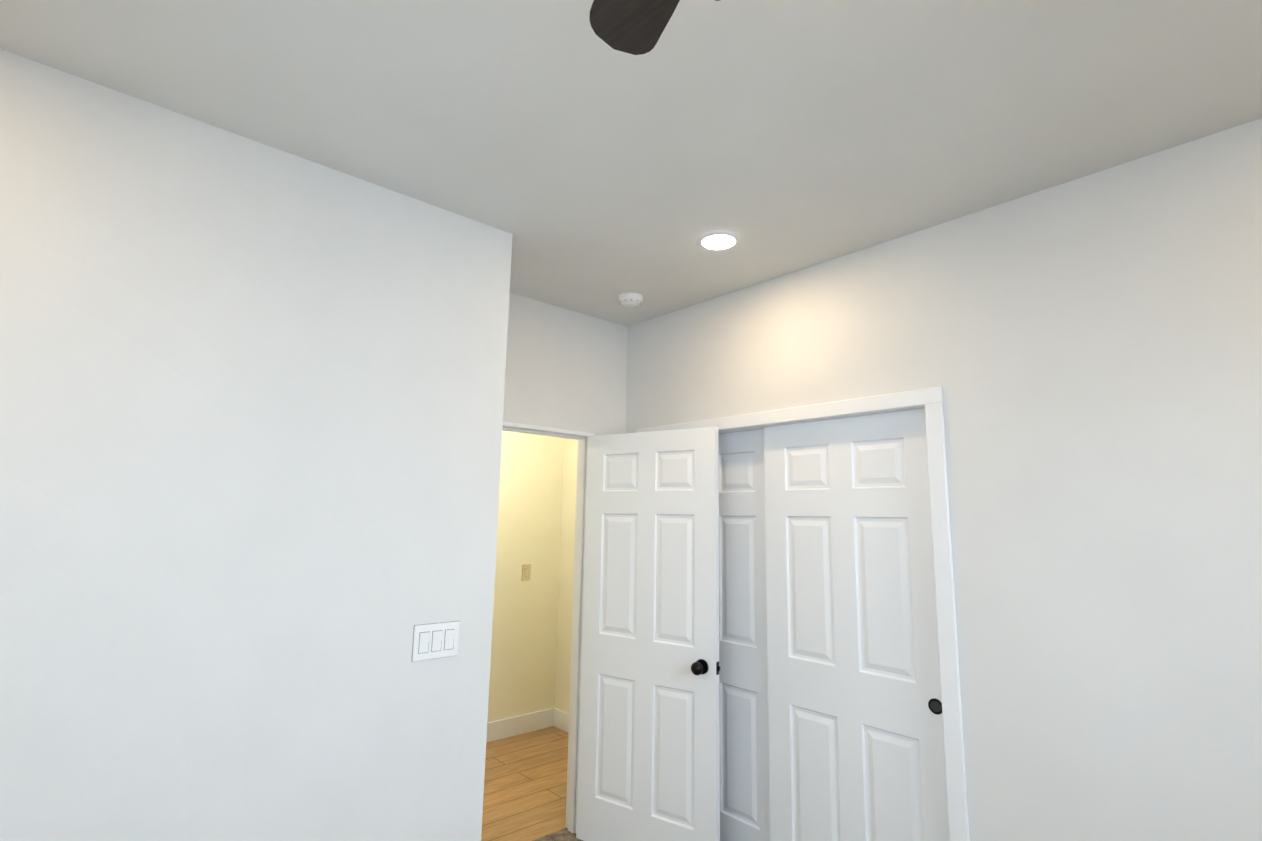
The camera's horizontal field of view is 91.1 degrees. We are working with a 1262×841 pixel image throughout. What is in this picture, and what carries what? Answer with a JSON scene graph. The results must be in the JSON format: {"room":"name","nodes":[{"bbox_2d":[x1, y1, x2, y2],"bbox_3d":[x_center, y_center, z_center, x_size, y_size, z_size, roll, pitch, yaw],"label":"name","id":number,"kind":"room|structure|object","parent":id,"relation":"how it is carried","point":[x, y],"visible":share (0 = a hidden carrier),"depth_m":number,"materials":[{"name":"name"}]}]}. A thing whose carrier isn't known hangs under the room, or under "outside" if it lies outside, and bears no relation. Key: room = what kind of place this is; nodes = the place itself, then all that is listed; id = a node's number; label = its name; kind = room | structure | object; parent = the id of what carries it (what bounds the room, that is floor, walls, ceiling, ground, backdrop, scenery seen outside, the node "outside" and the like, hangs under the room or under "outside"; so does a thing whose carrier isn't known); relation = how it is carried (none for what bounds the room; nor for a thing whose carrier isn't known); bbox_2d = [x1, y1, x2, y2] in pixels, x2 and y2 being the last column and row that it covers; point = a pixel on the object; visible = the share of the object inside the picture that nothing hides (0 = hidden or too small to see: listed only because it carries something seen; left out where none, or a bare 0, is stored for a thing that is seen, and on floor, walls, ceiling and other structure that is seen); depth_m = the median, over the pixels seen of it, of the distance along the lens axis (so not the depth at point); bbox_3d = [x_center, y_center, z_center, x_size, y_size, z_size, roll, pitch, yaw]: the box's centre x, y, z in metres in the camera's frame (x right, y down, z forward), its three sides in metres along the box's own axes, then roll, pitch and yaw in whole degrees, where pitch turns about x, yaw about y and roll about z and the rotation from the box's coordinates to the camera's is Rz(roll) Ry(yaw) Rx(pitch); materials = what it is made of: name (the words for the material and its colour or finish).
{"room":"bedroom","nodes":[
{"label":"bedroom","id":0,"kind":"room"},
{"bbox_2d":[0,49,512,840],"bbox_3d":[-1.656,0.481,1.791,2.430,2.740,0.715,9,-12,-41],"label":"wall","id":1,"kind":"structure","parent":0,"point":[250,421],"depth_m":1.80,"materials":[{"name":"paint"}]},
{"bbox_2d":[411,621,458,661],"bbox_3d":[-0.673,0.764,2.143,0.166,0.119,0.011,9,-12,-41],"label":"switch plate","id":2,"kind":"object","parent":1,"relation":"attached to","point":[434,640],"visible":1,"depth_m":2.14,"materials":[{"name":"white plastic"}]},
{"bbox_2d":[481,726,568,840],"bbox_3d":[-1.526,2.144,3.168,4.020,0.096,1.500,9,-12,-41],"label":"floor","id":3,"kind":"structure","parent":0,"point":[525,788],"depth_m":3.72,"materials":[{"name":"brown wood"}]},
{"bbox_2d":[487,430,562,721],"bbox_3d":[-1.958,0.813,3.902,4.020,2.740,0.120,9,-12,-41],"label":"wall","id":4,"kind":"structure","parent":0,"point":[530,664],"depth_m":4.80,"materials":[{"name":"paint"}]},
{"bbox_2d":[486,708,553,742],"bbox_3d":[-1.972,2.091,3.617,3.690,0.134,0.015,9,-12,-41],"label":"baseboard","id":5,"kind":"structure","parent":4,"relation":"attached to","point":[523,724],"depth_m":4.61,"materials":[{"name":"white paint"}]},
{"bbox_2d":[522,565,530,580],"bbox_3d":[-0.809,1.179,4.794,0.075,0.119,0.011,9,-12,-41],"label":"light switch","id":6,"kind":"object","parent":4,"relation":"attached to","point":[526,570],"visible":1,"depth_m":4.79,"materials":[{"name":"beige plastic"}]},
{"bbox_2d":[533,828,582,840],"bbox_3d":[0.175,1.824,0.977,4.420,0.100,4.070,9,-12,-41],"label":"floor carpet","id":7,"kind":"object","parent":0,"point":[564,834],"depth_m":3.13,"materials":[{"name":"brown carpet"}]},
{"bbox_2d":[503,293,627,435],"bbox_3d":[-0.203,0.775,3.457,1.990,2.740,0.120,9,-12,-41],"label":"wall","id":8,"kind":"structure","parent":0,"point":[566,369],"depth_m":3.38,"materials":[{"name":"paint"}]},
{"bbox_2d":[502,421,593,833],"bbox_3d":[-0.573,1.050,3.087,0.822,2.066,0.130,9,-12,-41],"label":"door frame","id":9,"kind":"structure","parent":8,"relation":"attached to","point":[574,704],"depth_m":3.32,"materials":[{"name":"white paint"}]},
{"bbox_2d":[576,427,719,840],"bbox_3d":[0.075,1.063,3.057,0.800,2.030,0.184,-5,-11,34],"label":"entry door","id":10,"kind":"structure","parent":9,"relation":"attached to","point":[649,750],"depth_m":3.02,"materials":[{"name":"white paint"}]},
{"bbox_2d":[555,438,577,712],"bbox_3d":[-0.061,0.952,4.553,0.120,2.740,1.350,9,-12,-41],"label":"wall","id":11,"kind":"structure","parent":0,"point":[563,632],"depth_m":4.93,"materials":[{"name":"paint"}]},
{"bbox_2d":[553,707,568,732],"bbox_3d":[-0.138,2.235,4.304,0.018,0.134,1.346,9,-12,-41],"label":"baseboard","id":12,"kind":"structure","parent":11,"relation":"attached to","point":[560,718],"depth_m":4.74,"materials":[{"name":"white paint"}]},
{"bbox_2d":[0,0,1261,326],"bbox_3d":[-0.270,-0.901,1.980,4.420,0.100,5.570,9,-12,-41],"label":"ceiling","id":13,"kind":"structure","parent":0,"point":[578,158],"depth_m":1.72,"materials":[{"name":"paint"}]},
{"bbox_2d":[618,293,642,306],"bbox_3d":[-0.003,-0.624,3.229,0.132,0.042,0.132,9,-12,-41],"label":"smoke detector","id":14,"kind":"object","parent":13,"relation":"attached to","point":[630,299],"visible":1,"depth_m":3.19,"materials":[{"name":"white plastic"}]},
{"bbox_2d":[589,0,719,54],"bbox_3d":[0.195,-0.792,0.766,1.042,0.481,1.067,9,-12,-41],"label":"ceiling fan","id":15,"kind":"object","parent":13,"relation":"hanging from","point":[635,27],"visible":1,"depth_m":1.20,"materials":[{"name":"brown wood"}]},
{"bbox_2d":[696,230,740,250],"bbox_3d":[0.362,-0.741,2.559,0.184,0.009,0.184,9,-12,-41],"label":"recessed light","id":16,"kind":"object","parent":13,"relation":"in","point":[717,240],"visible":0.98,"depth_m":2.54,"materials":[{"name":"white plastic"}]},
{"bbox_2d":[626,118,1261,840],"bbox_3d":[1.321,0.587,2.102,0.140,2.740,3.950,9,-12,-41],"label":"wall","id":17,"kind":"structure","parent":0,"point":[1084,352],"depth_m":1.94,"materials":[{"name":"paint"}]},
{"bbox_2d":[718,429,769,840],"bbox_3d":[0.417,1.080,3.119,0.037,2.030,0.785,9,-12,-41],"label":"closet door","id":18,"kind":"structure","parent":17,"relation":"in","point":[744,754],"depth_m":2.97,"materials":[{"name":"white paint"}]},
{"bbox_2d":[636,387,969,840],"bbox_3d":[0.576,1.001,2.759,0.016,2.102,1.684,9,-12,-41],"label":"trim","id":19,"kind":"structure","parent":17,"relation":"attached to","point":[930,400],"depth_m":2.24,"materials":[{"name":"white paint"}]},
{"bbox_2d":[718,406,924,433],"bbox_3d":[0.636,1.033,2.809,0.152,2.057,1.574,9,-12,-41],"label":"door track","id":20,"kind":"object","parent":17,"relation":"attached to","point":[801,421],"depth_m":2.75,"materials":[{"name":"white metal"}]},
{"bbox_2d":[764,408,949,840],"bbox_3d":[0.892,0.995,2.531,0.037,2.030,0.785,9,-12,-41],"label":"closet door","id":21,"kind":"structure","parent":17,"relation":"in","point":[856,738],"depth_m":2.52,"materials":[{"name":"white paint"}]}
]}

